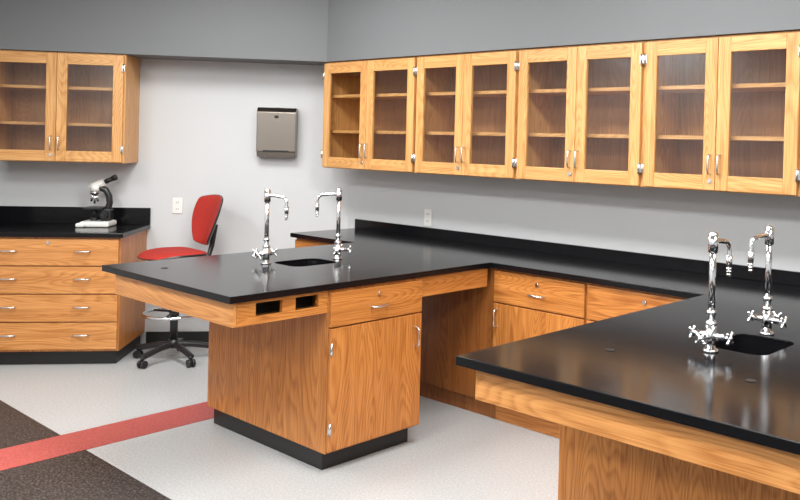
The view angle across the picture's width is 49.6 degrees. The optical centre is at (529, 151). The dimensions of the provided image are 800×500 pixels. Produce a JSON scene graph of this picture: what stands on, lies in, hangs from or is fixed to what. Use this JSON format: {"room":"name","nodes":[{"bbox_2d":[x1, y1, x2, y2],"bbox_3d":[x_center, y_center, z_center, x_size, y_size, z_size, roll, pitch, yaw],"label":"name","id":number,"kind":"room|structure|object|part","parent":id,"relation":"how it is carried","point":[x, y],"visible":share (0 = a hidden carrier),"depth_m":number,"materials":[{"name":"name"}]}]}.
{"room":"laboratory","nodes":[
{"label":"laboratory","id":0,"kind":"room"},
{"bbox_2d":[0,59,348,343],"bbox_3d":[-2.678,-0.006,6.512,2.560,2.950,0.100,1,1,-8],"label":"wall","id":1,"kind":"structure","parent":0,"point":[198,119],"depth_m":6.50,"materials":[{"name":"grey paint"}]},
{"bbox_2d":[0,50,139,162],"bbox_3d":[-3.369,-0.320,6.162,0.912,0.780,0.380,1,1,-8],"label":"upper cabinet","id":2,"kind":"object","parent":1,"relation":"attached to","point":[55,106],"visible":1,"depth_m":6.20,"materials":[{"name":"brown wood"}]},
{"bbox_3d":[-3.578,0.023,5.989,0.306,0.075,0.021,1,1,-8],"label":"rail","id":3,"kind":"part","parent":2,"relation":"part of","materials":[{"name":"brown wood"}]},
{"bbox_3d":[-3.560,-0.666,5.982,0.306,0.075,0.021,1,1,-8],"label":"rail","id":4,"kind":"part","parent":2,"relation":"part of","materials":[{"name":"brown wood"}]},
{"bbox_2d":[0,121,111,126],"bbox_3d":[-3.378,-0.201,6.201,0.874,0.020,0.284,1,1,-8],"label":"shelf","id":5,"kind":"object","parent":2,"relation":"attached to","point":[2,123],"depth_m":6.15,"materials":[{"name":"brown wood"}]},
{"bbox_2d":[0,84,112,91],"bbox_3d":[-3.371,-0.461,6.199,0.874,0.020,0.284,1,1,-8],"label":"shelf","id":6,"kind":"object","parent":2,"relation":"attached to","point":[3,87],"depth_m":6.16,"materials":[{"name":"brown wood"}]},
{"bbox_3d":[-3.137,0.034,6.053,0.306,0.075,0.021,1,1,-8],"label":"rail","id":7,"kind":"part","parent":2,"relation":"part of","materials":[{"name":"brown wood"}]},
{"bbox_3d":[-3.119,-0.655,6.047,0.306,0.075,0.021,1,1,-8],"label":"rail","id":8,"kind":"part","parent":2,"relation":"part of","materials":[{"name":"brown wood"}]},
{"bbox_2d":[0,206,150,224],"bbox_3d":[-3.397,0.474,6.350,1.073,0.126,0.019,1,1,-8],"label":"backsplash","id":9,"kind":"structure","parent":1,"relation":"attached to","point":[8,214],"depth_m":6.33,"materials":[{"name":"black stone"}]},
{"bbox_2d":[0,0,328,65],"bbox_3d":[-2.618,-1.086,6.278,2.557,0.782,0.352,1,1,-8],"label":"soffit","id":10,"kind":"structure","parent":1,"relation":"attached to","point":[295,32],"depth_m":6.12,"materials":[{"name":"grey paint"}]},
{"bbox_2d":[146,331,208,342],"bbox_3d":[-2.182,1.432,6.544,1.460,0.100,0.010,1,1,-8],"label":"baseboard","id":11,"kind":"structure","parent":1,"relation":"attached to","point":[202,336],"depth_m":6.47,"materials":[{"name":"black rubber"}]},
{"bbox_2d":[172,198,182,213],"bbox_3d":[-2.676,0.409,6.460,0.076,0.120,0.009,1,1,-8],"label":"wall outlet","id":12,"kind":"object","parent":1,"relation":"attached to","point":[177,203],"visible":1,"depth_m":6.46,"materials":[{"name":"white plastic"}]},
{"bbox_2d":[256,107,297,157],"bbox_3d":[-1.931,-0.152,6.508,0.290,0.384,0.115,1,1,-8],"label":"paper towel dispenser","id":13,"kind":"object","parent":1,"relation":"attached to","point":[277,128],"visible":1,"depth_m":6.46,"materials":[{"name":"silver metal"}]},
{"bbox_2d":[256,151,296,157],"bbox_3d":[-1.935,0.020,6.511,0.284,0.041,0.112,1,1,-8],"label":"tray","id":14,"kind":"object","parent":13,"relation":"on","point":[293,154],"depth_m":6.47,"materials":[{"name":"silver metal"}]},
{"bbox_2d":[0,347,558,499],"bbox_3d":[-1.224,1.575,1.780,10.015,0.050,7.200,2,1,40],"label":"floor","id":15,"kind":"structure","parent":0,"point":[452,453],"depth_m":4.34,"materials":[{"name":"grey tile"}]},
{"bbox_2d":[0,230,146,364],"bbox_3d":[-3.386,1.013,6.039,1.064,0.882,0.649,1,1,-8],"label":"base cabinet","id":16,"kind":"object","parent":15,"relation":"on","point":[58,305],"visible":0.96,"depth_m":5.79,"materials":[{"name":"brown wood"}]},
{"bbox_3d":[-3.513,1.046,5.710,0.111,0.011,0.034,1,1,-8],"label":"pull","id":17,"kind":"part","parent":16,"relation":"part of","materials":[{"name":"silver metal"}]},
{"bbox_3d":[-3.518,1.237,5.712,0.111,0.011,0.034,1,1,-8],"label":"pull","id":18,"kind":"part","parent":16,"relation":"part of","materials":[{"name":"silver metal"}]},
{"bbox_3d":[-3.503,0.666,5.707,0.111,0.011,0.034,1,1,-8],"label":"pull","id":19,"kind":"part","parent":16,"relation":"part of","materials":[{"name":"silver metal"}]},
{"bbox_3d":[-3.267,0.871,5.770,0.896,0.183,0.019,1,1,-8],"label":"drawer","id":20,"kind":"part","parent":16,"relation":"part of","materials":[{"name":"brown wood"}]},
{"bbox_3d":[-3.272,1.062,5.771,0.896,0.183,0.019,1,1,-8],"label":"drawer","id":21,"kind":"part","parent":16,"relation":"part of","materials":[{"name":"brown wood"}]},
{"bbox_3d":[-3.277,1.253,5.773,0.896,0.183,0.019,1,1,-8],"label":"drawer","id":22,"kind":"part","parent":16,"relation":"part of","materials":[{"name":"brown wood"}]},
{"bbox_3d":[-3.262,0.682,5.768,0.896,0.179,0.019,1,1,-8],"label":"drawer","id":23,"kind":"part","parent":16,"relation":"part of","materials":[{"name":"brown wood"}]},
{"bbox_2d":[0,206,150,237],"bbox_3d":[-3.362,0.493,6.046,1.090,0.156,0.632,1,1,-8],"label":"countertop","id":24,"kind":"structure","parent":16,"relation":"on","point":[15,221],"depth_m":6.28,"materials":[{"name":"black stone"}]},
{"bbox_2d":[75,174,117,226],"bbox_3d":[-3.150,0.354,6.216,0.247,0.382,0.210,1,1,-8],"label":"microscope","id":25,"kind":"object","parent":24,"relation":"on","point":[106,215],"visible":1,"depth_m":6.21,"materials":[{"name":"white metal"}]},
{"bbox_3d":[-3.096,0.461,6.187,0.048,0.048,0.035,1,1,-8],"label":"focus knob","id":26,"kind":"part","parent":25,"relation":"part of","materials":[{"name":"black plastic"}]},
{"bbox_3d":[-3.111,0.336,6.236,0.105,0.191,0.044,1,1,-8],"label":"arm","id":27,"kind":"part","parent":25,"relation":"part of","materials":[{"name":"black plastic"}]},
{"bbox_3d":[-3.054,1.249,5.779,0.111,0.011,0.034,1,1,-8],"label":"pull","id":28,"kind":"part","parent":16,"relation":"part of","materials":[{"name":"silver metal"}]},
{"bbox_3d":[-3.039,0.678,5.774,0.111,0.011,0.034,1,1,-8],"label":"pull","id":29,"kind":"part","parent":16,"relation":"part of","materials":[{"name":"silver metal"}]},
{"bbox_2d":[0,400,170,499],"bbox_3d":[-1.858,1.541,0.855,9.600,0.002,4.765,2,1,40],"label":"carpet","id":30,"kind":"object","parent":15,"relation":"on","point":[80,475],"visible":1,"depth_m":3.94,"materials":[{"name":"carpet"}]},
{"bbox_2d":[0,402,213,470],"bbox_3d":[-3.327,1.481,3.203,0.300,0.002,6.480,2,1,40],"label":"floor stripe","id":31,"kind":"object","parent":15,"relation":"on","point":[31,452],"visible":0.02,"depth_m":4.48,"materials":[{"name":"plastic"}]},
{"bbox_2d":[133,194,222,368],"bbox_3d":[-2.490,0.894,6.019,0.548,1.166,0.590,2,1,45],"label":"chair","id":32,"kind":"object","parent":15,"relation":"on","point":[206,212],"visible":0.8,"depth_m":6.03,"materials":[{"name":"red plastic"}]},
{"bbox_3d":[-2.659,1.379,6.043,0.276,0.081,0.042,2,1,7],"label":"leg","id":33,"kind":"part","parent":32,"relation":"part of","materials":[{"name":"black plastic"}]},
{"bbox_3d":[-2.581,1.382,5.904,0.042,0.081,0.276,2,1,25],"label":"leg","id":34,"kind":"part","parent":32,"relation":"part of","materials":[{"name":"black plastic"}]},
{"bbox_3d":[-2.521,0.723,6.008,0.450,0.065,0.450,2,1,45],"label":"seat","id":35,"kind":"part","parent":32,"relation":"part of","materials":[{"name":"red fabric"}]},
{"bbox_3d":[-2.424,1.386,5.936,0.276,0.081,0.042,2,1,43],"label":"leg","id":36,"kind":"part","parent":32,"relation":"part of","materials":[{"name":"black plastic"}]},
{"bbox_3d":[-2.405,1.385,6.095,0.276,0.081,0.042,1,1,-29],"label":"leg","id":37,"kind":"part","parent":32,"relation":"part of","materials":[{"name":"black plastic"}]},
{"bbox_3d":[-2.332,0.496,6.191,0.400,0.366,0.134,2,1,45],"label":"backrest","id":38,"kind":"part","parent":32,"relation":"part of","materials":[{"name":"red fabric"}]},
{"bbox_2d":[115,268,487,469],"bbox_3d":[-1.169,1.084,4.600,1.162,0.882,1.610,2,1,40],"label":"base cabinet","id":39,"kind":"object","parent":15,"relation":"on","point":[322,380],"visible":0.93,"depth_m":4.23,"materials":[{"name":"brown wood"}]},
{"bbox_3d":[-1.238,0.694,3.699,0.020,0.060,0.092,2,1,40],"label":"apron post","id":40,"kind":"part","parent":39,"relation":"part of","materials":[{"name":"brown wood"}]},
{"bbox_3d":[-1.362,1.031,4.375,1.065,0.783,0.019,2,1,40],"label":"panel","id":41,"kind":"part","parent":39,"relation":"part of","materials":[{"name":"brown wood"}]},
{"bbox_3d":[-1.115,0.742,3.847,0.020,0.033,0.476,2,1,40],"label":"apron rail","id":42,"kind":"part","parent":39,"relation":"part of","materials":[{"name":"brown wood"}]},
{"bbox_3d":[-1.113,0.658,3.846,0.020,0.015,0.476,2,1,40],"label":"apron rail","id":43,"kind":"part","parent":39,"relation":"part of","materials":[{"name":"brown wood"}]},
{"bbox_3d":[-1.099,0.696,3.865,0.020,0.060,0.070,2,1,40],"label":"apron post","id":44,"kind":"part","parent":39,"relation":"part of","materials":[{"name":"brown wood"}]},
{"bbox_3d":[-0.979,0.698,4.008,0.020,0.060,0.054,2,1,40],"label":"apron post","id":45,"kind":"part","parent":39,"relation":"part of","materials":[{"name":"brown wood"}]},
{"bbox_3d":[-0.778,1.047,4.258,0.019,0.783,0.551,2,1,40],"label":"panel","id":46,"kind":"part","parent":39,"relation":"part of","materials":[{"name":"brown wood"}]},
{"bbox_3d":[-0.765,1.135,4.246,0.019,0.585,0.581,2,1,40],"label":"cabinet door","id":47,"kind":"part","parent":39,"relation":"part of","materials":[{"name":"brown wood"}]},
{"bbox_3d":[-0.755,0.753,4.242,0.019,0.163,0.581,2,1,40],"label":"drawer","id":48,"kind":"part","parent":39,"relation":"part of","materials":[{"name":"brown wood"}]},
{"bbox_3d":[-0.736,0.765,4.226,0.034,0.011,0.111,2,1,40],"label":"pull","id":49,"kind":"part","parent":39,"relation":"part of","materials":[{"name":"silver metal"}]},
{"bbox_3d":[-0.581,0.963,4.419,0.034,0.111,0.011,2,1,40],"label":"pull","id":50,"kind":"part","parent":39,"relation":"part of","materials":[{"name":"silver metal"}]},
{"bbox_2d":[295,238,332,247],"bbox_3d":[-1.194,1.070,6.054,0.878,0.882,0.610,2,1,40],"label":"base cabinet","id":51,"kind":"object","parent":15,"relation":"on","point":[299,242],"visible":0.04,"depth_m":6.03,"materials":[{"name":"brown wood"}]},
{"bbox_3d":[-1.348,1.018,5.867,0.878,0.783,0.019,2,1,40],"label":"panel","id":52,"kind":"part","parent":51,"relation":"part of","materials":[{"name":"brown wood"}]},
{"bbox_2d":[420,268,495,417],"bbox_3d":[-0.433,1.095,5.451,1.058,0.882,0.557,2,1,40],"label":"base cabinet","id":53,"kind":"object","parent":15,"relation":"on","point":[453,324],"visible":0.27,"depth_m":5.10,"materials":[{"name":"brown wood"}]},
{"bbox_2d":[493,269,587,437],"bbox_3d":[0.209,1.117,4.879,0.658,0.882,0.610,2,1,40],"label":"base cabinet","id":54,"kind":"object","parent":15,"relation":"on","point":[526,305],"visible":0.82,"depth_m":4.70,"materials":[{"name":"brown wood"}]},
{"bbox_3d":[-0.194,0.949,4.843,0.011,0.111,0.034,2,1,40],"label":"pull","id":55,"kind":"part","parent":54,"relation":"part of","materials":[{"name":"silver metal"}]},
{"bbox_3d":[0.032,0.791,4.655,0.111,0.011,0.034,2,1,40],"label":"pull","id":56,"kind":"part","parent":54,"relation":"part of","materials":[{"name":"silver metal"}]},
{"bbox_3d":[0.039,1.159,4.678,0.640,0.570,0.019,2,1,40],"label":"cabinet door","id":57,"kind":"part","parent":54,"relation":"part of","materials":[{"name":"brown wood"}]},
{"bbox_3d":[0.049,0.777,4.675,0.640,0.178,0.019,2,1,40],"label":"drawer","id":58,"kind":"part","parent":54,"relation":"part of","materials":[{"name":"brown wood"}]},
{"bbox_3d":[0.055,1.065,4.693,0.658,0.783,0.019,2,1,40],"label":"panel","id":59,"kind":"part","parent":54,"relation":"part of","materials":[{"name":"brown wood"}]},
{"bbox_2d":[475,370,799,499],"bbox_3d":[0.757,1.148,2.987,1.210,0.882,1.612,2,1,40],"label":"base cabinet","id":60,"kind":"object","parent":15,"relation":"on","point":[607,452],"visible":0.29,"depth_m":2.62,"materials":[{"name":"brown wood"}]},
{"bbox_2d":[102,219,799,454],"bbox_3d":[1.079,0.663,3.088,8.190,0.101,2.250,2,1,40],"label":"countertop","id":61,"kind":"structure","parent":60,"relation":"on","point":[645,361],"depth_m":3.61,"materials":[{"name":"black stone"}]},
{"bbox_2d":[252,189,288,264],"bbox_3d":[-1.395,0.403,4.578,0.163,0.405,0.163,1,1,-28],"label":"faucet","id":62,"kind":"object","parent":61,"relation":"on","point":[266,253],"visible":1,"depth_m":4.57,"materials":[{"name":"silver metal"}]},
{"bbox_3d":[-1.352,0.268,4.565,0.128,0.078,0.017,2,1,17],"label":"spout","id":63,"kind":"part","parent":62,"relation":"part of","materials":[{"name":"silver metal"}]},
{"bbox_2d":[281,261,330,266],"bbox_3d":[-1.234,0.696,4.682,0.242,0.166,0.292,2,1,40],"label":"sink","id":64,"kind":"object","parent":61,"relation":"in","point":[305,263],"visible":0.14,"depth_m":4.81,"materials":[{"name":"black"}]},
{"bbox_2d":[315,188,351,259],"bbox_3d":[-1.110,0.408,4.841,0.163,0.405,0.163,2,1,37],"label":"faucet","id":65,"kind":"object","parent":61,"relation":"on","point":[337,254],"visible":1,"depth_m":4.83,"materials":[{"name":"silver metal"}]},
{"bbox_3d":[-1.148,0.271,4.834,0.128,0.078,0.017,1,1,-8],"label":"spout","id":66,"kind":"part","parent":65,"relation":"part of","materials":[{"name":"silver metal"}]},
{"bbox_2d":[688,231,733,352],"bbox_3d":[0.630,0.471,2.879,0.163,0.405,0.163,1,1,-5],"label":"faucet","id":67,"kind":"object","parent":61,"relation":"on","point":[708,337],"visible":1,"depth_m":2.85,"materials":[{"name":"silver metal"}]},
{"bbox_3d":[0.596,0.618,2.845,0.022,0.022,0.050,2,1,40],"label":"valve arm","id":68,"kind":"part","parent":67,"relation":"part of","materials":[{"name":"silver metal"}]},
{"bbox_3d":[0.632,0.619,2.848,0.050,0.022,0.022,2,1,40],"label":"valve arm","id":69,"kind":"part","parent":67,"relation":"part of","materials":[{"name":"silver metal"}]},
{"bbox_3d":[0.661,0.335,2.910,0.017,0.078,0.128,2,1,40],"label":"spout","id":70,"kind":"part","parent":67,"relation":"part of","materials":[{"name":"silver metal"}]},
{"bbox_2d":[716,338,789,354],"bbox_3d":[0.782,0.764,2.994,0.222,0.166,0.292,2,1,40],"label":"sink","id":71,"kind":"object","parent":61,"relation":"in","point":[751,346],"visible":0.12,"depth_m":3.13,"materials":[{"name":"black"}]},
{"bbox_2d":[747,225,787,335],"bbox_3d":[0.872,0.475,3.142,0.163,0.405,0.163,2,1,2],"label":"faucet","id":72,"kind":"object","parent":61,"relation":"on","point":[767,318],"visible":1,"depth_m":3.14,"materials":[{"name":"silver metal"}]},
{"bbox_3d":[0.868,0.622,3.176,0.022,0.022,0.050,1,1,-43],"label":"valve arm","id":73,"kind":"part","parent":72,"relation":"part of","materials":[{"name":"silver metal"}]},
{"bbox_3d":[0.845,0.338,3.112,0.128,0.078,0.017,1,1,-43],"label":"spout","id":74,"kind":"part","parent":72,"relation":"part of","materials":[{"name":"silver metal"}]},
{"bbox_3d":[0.901,0.623,3.139,0.022,0.022,0.050,1,1,-43],"label":"valve arm","id":75,"kind":"part","parent":72,"relation":"part of","materials":[{"name":"silver metal"}]},
{"bbox_3d":[0.299,1.085,3.351,0.019,0.756,0.566,2,1,40],"label":"cabinet door","id":76,"kind":"part","parent":60,"relation":"part of","materials":[{"name":"brown wood"}]},
{"bbox_3d":[0.514,1.094,2.804,1.010,0.783,0.019,2,1,40],"label":"panel","id":77,"kind":"part","parent":60,"relation":"part of","materials":[{"name":"brown wood"}]},
{"bbox_2d":[587,283,688,323],"bbox_3d":[0.740,1.135,4.434,0.723,0.882,0.610,2,1,40],"label":"base cabinet","id":78,"kind":"object","parent":15,"relation":"on","point":[603,301],"visible":0.2,"depth_m":4.33,"materials":[{"name":"brown wood"}]},
{"bbox_2d":[348,169,799,271],"bbox_3d":[1.812,0.133,4.018,8.309,2.950,0.100,2,1,40],"label":"wall","id":79,"kind":"structure","parent":0,"point":[656,221],"depth_m":5.15,"materials":[{"name":"grey paint"}]},
{"bbox_2d":[321,56,418,172],"bbox_3d":[-1.050,-0.259,6.102,1.008,0.780,0.380,2,1,40],"label":"upper cabinet","id":80,"kind":"object","parent":79,"relation":"attached to","point":[369,108],"visible":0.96,"depth_m":6.25,"materials":[{"name":"brown wood"}]},
{"bbox_3d":[-1.341,0.079,6.152,0.354,0.075,0.021,2,1,40],"label":"rail","id":81,"kind":"part","parent":80,"relation":"part of","materials":[{"name":"brown wood"}]},
{"bbox_3d":[-1.323,-0.610,6.146,0.354,0.075,0.021,2,1,40],"label":"rail","id":82,"kind":"part","parent":80,"relation":"part of","materials":[{"name":"brown wood"}]},
{"bbox_3d":[-1.147,-0.006,5.954,0.011,0.111,0.034,2,1,40],"label":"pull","id":83,"kind":"part","parent":80,"relation":"part of","materials":[{"name":"silver metal"}]},
{"bbox_2d":[331,130,405,134],"bbox_3d":[-1.028,-0.139,6.133,0.970,0.020,0.284,2,1,40],"label":"shelf","id":84,"kind":"object","parent":80,"relation":"attached to","point":[333,132],"depth_m":6.23,"materials":[{"name":"brown wood"}]},
{"bbox_2d":[331,93,406,99],"bbox_3d":[-1.021,-0.399,6.130,0.970,0.020,0.284,2,1,40],"label":"shelf","id":85,"kind":"object","parent":80,"relation":"attached to","point":[335,96],"depth_m":6.21,"materials":[{"name":"brown wood"}]},
{"bbox_3d":[-0.963,0.092,5.835,0.354,0.075,0.021,2,1,40],"label":"rail","id":86,"kind":"part","parent":80,"relation":"part of","materials":[{"name":"brown wood"}]},
{"bbox_3d":[-0.945,-0.597,5.829,0.354,0.075,0.021,2,1,40],"label":"rail","id":87,"kind":"part","parent":80,"relation":"part of","materials":[{"name":"brown wood"}]},
{"bbox_2d":[424,209,431,225],"bbox_3d":[-0.723,0.469,6.062,0.076,0.120,0.009,2,1,40],"label":"wall outlet","id":88,"kind":"object","parent":79,"relation":"attached to","point":[427,212],"visible":1,"depth_m":6.06,"materials":[{"name":"white plastic"}]},
{"bbox_2d":[413,50,519,178],"bbox_3d":[-0.320,-0.235,5.491,0.892,0.780,0.380,2,1,40],"label":"upper cabinet","id":89,"kind":"object","parent":79,"relation":"attached to","point":[467,103],"visible":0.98,"depth_m":5.61,"materials":[{"name":"brown wood"}]},
{"bbox_3d":[-0.590,0.105,5.522,0.296,0.075,0.021,2,1,40],"label":"rail","id":90,"kind":"part","parent":89,"relation":"part of","materials":[{"name":"brown wood"}]},
{"bbox_3d":[-0.572,-0.584,5.516,0.296,0.075,0.021,2,1,40],"label":"rail","id":91,"kind":"part","parent":89,"relation":"part of","materials":[{"name":"brown wood"}]},
{"bbox_3d":[-0.418,0.018,5.343,0.011,0.111,0.034,2,1,40],"label":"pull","id":92,"kind":"part","parent":89,"relation":"part of","materials":[{"name":"silver metal"}]},
{"bbox_2d":[425,131,505,135],"bbox_3d":[-0.298,-0.115,5.522,0.854,0.020,0.284,2,1,40],"label":"shelf","id":93,"kind":"object","parent":89,"relation":"attached to","point":[427,133],"depth_m":5.56,"materials":[{"name":"brown wood"}]},
{"bbox_2d":[426,90,506,97],"bbox_3d":[-0.292,-0.374,5.519,0.854,0.020,0.284,2,1,40],"label":"shelf","id":94,"kind":"object","parent":89,"relation":"attached to","point":[429,93],"depth_m":5.59,"materials":[{"name":"brown wood"}]},
{"bbox_3d":[-0.256,0.116,5.242,0.296,0.075,0.021,2,1,40],"label":"rail","id":95,"kind":"part","parent":89,"relation":"part of","materials":[{"name":"brown wood"}]},
{"bbox_3d":[-0.238,-0.573,5.236,0.296,0.075,0.021,2,1,40],"label":"rail","id":96,"kind":"part","parent":89,"relation":"part of","materials":[{"name":"brown wood"}]},
{"bbox_2d":[327,0,799,61],"bbox_3d":[1.694,-0.952,3.835,8.307,0.782,0.351,2,1,40],"label":"soffit","id":97,"kind":"structure","parent":79,"relation":"attached to","point":[357,29],"depth_m":5.04,"materials":[{"name":"grey paint"}]},
{"bbox_2d":[355,219,799,285],"bbox_3d":[1.796,0.659,3.943,8.190,0.070,0.019,2,1,40],"label":"backsplash","id":98,"kind":"structure","parent":79,"relation":"attached to","point":[786,277],"depth_m":5.13,"materials":[{"name":"black"}]},
{"bbox_2d":[515,41,646,186],"bbox_3d":[0.362,-0.212,4.919,0.884,0.780,0.380,2,1,40],"label":"upper cabinet","id":99,"kind":"object","parent":79,"relation":"attached to","point":[581,108],"visible":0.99,"depth_m":5.00,"materials":[{"name":"brown wood"}]},
{"bbox_3d":[0.094,0.128,4.949,0.292,0.075,0.021,2,1,40],"label":"rail","id":100,"kind":"part","parent":99,"relation":"part of","materials":[{"name":"brown wood"}]},
{"bbox_3d":[0.112,-0.561,4.943,0.292,0.075,0.021,2,1,40],"label":"rail","id":101,"kind":"part","parent":99,"relation":"part of","materials":[{"name":"brown wood"}]},
{"bbox_3d":[0.224,0.040,4.806,0.011,0.111,0.034,2,1,40],"label":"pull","id":102,"kind":"part","parent":99,"relation":"part of","materials":[{"name":"silver metal"}]},
{"bbox_3d":[0.264,0.041,4.772,0.011,0.111,0.034,2,1,40],"label":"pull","id":103,"kind":"part","parent":99,"relation":"part of","materials":[{"name":"silver metal"}]},
{"bbox_2d":[528,133,628,138],"bbox_3d":[0.384,-0.092,4.950,0.846,0.020,0.284,2,1,40],"label":"shelf","id":104,"kind":"object","parent":99,"relation":"attached to","point":[530,135],"depth_m":4.98,"materials":[{"name":"brown wood"}]},
{"bbox_2d":[529,87,629,95],"bbox_3d":[0.390,-0.351,4.948,0.846,0.020,0.284,2,1,40],"label":"shelf","id":105,"kind":"object","parent":99,"relation":"attached to","point":[533,91],"depth_m":4.99,"materials":[{"name":"brown wood"}]},
{"bbox_3d":[0.425,0.139,4.673,0.292,0.075,0.021,2,1,40],"label":"rail","id":106,"kind":"part","parent":99,"relation":"part of","materials":[{"name":"brown wood"}]},
{"bbox_3d":[0.443,-0.550,4.666,0.292,0.075,0.021,2,1,40],"label":"rail","id":107,"kind":"part","parent":99,"relation":"part of","materials":[{"name":"brown wood"}]},
{"bbox_2d":[640,30,799,196],"bbox_3d":[1.034,-0.189,4.356,0.868,0.780,0.380,2,1,40],"label":"upper cabinet","id":108,"kind":"object","parent":79,"relation":"attached to","point":[722,113],"visible":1,"depth_m":4.41,"materials":[{"name":"brown wood"}]},
{"bbox_3d":[0.770,0.150,4.383,0.284,0.075,0.021,2,1,40],"label":"rail","id":109,"kind":"part","parent":108,"relation":"part of","materials":[{"name":"brown wood"}]},
{"bbox_3d":[0.788,-0.539,4.377,0.284,0.075,0.021,2,1,40],"label":"rail","id":110,"kind":"part","parent":108,"relation":"part of","materials":[{"name":"brown wood"}]},
{"bbox_3d":[0.896,0.062,4.242,0.011,0.111,0.034,2,1,40],"label":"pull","id":111,"kind":"part","parent":108,"relation":"part of","materials":[{"name":"silver metal"}]},
{"bbox_3d":[0.937,0.064,4.208,0.011,0.111,0.034,2,1,40],"label":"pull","id":112,"kind":"part","parent":108,"relation":"part of","materials":[{"name":"silver metal"}]},
{"bbox_2d":[657,135,783,141],"bbox_3d":[1.056,-0.069,4.387,0.830,0.020,0.284,2,1,40],"label":"shelf","id":113,"kind":"object","parent":108,"relation":"attached to","point":[660,138],"depth_m":4.41,"materials":[{"name":"brown wood"}]},
{"bbox_2d":[658,82,785,92],"bbox_3d":[1.063,-0.329,4.385,0.830,0.020,0.284,2,1,40],"label":"shelf","id":114,"kind":"object","parent":108,"relation":"attached to","point":[662,87],"depth_m":4.39,"materials":[{"name":"brown wood"}]},
{"bbox_3d":[1.094,0.161,4.112,0.284,0.075,0.021,2,1,40],"label":"rail","id":115,"kind":"part","parent":108,"relation":"part of","materials":[{"name":"brown wood"}]},
{"bbox_3d":[1.112,-0.528,4.105,0.284,0.075,0.021,2,1,40],"label":"rail","id":116,"kind":"part","parent":108,"relation":"part of","materials":[{"name":"brown wood"}]}
]}

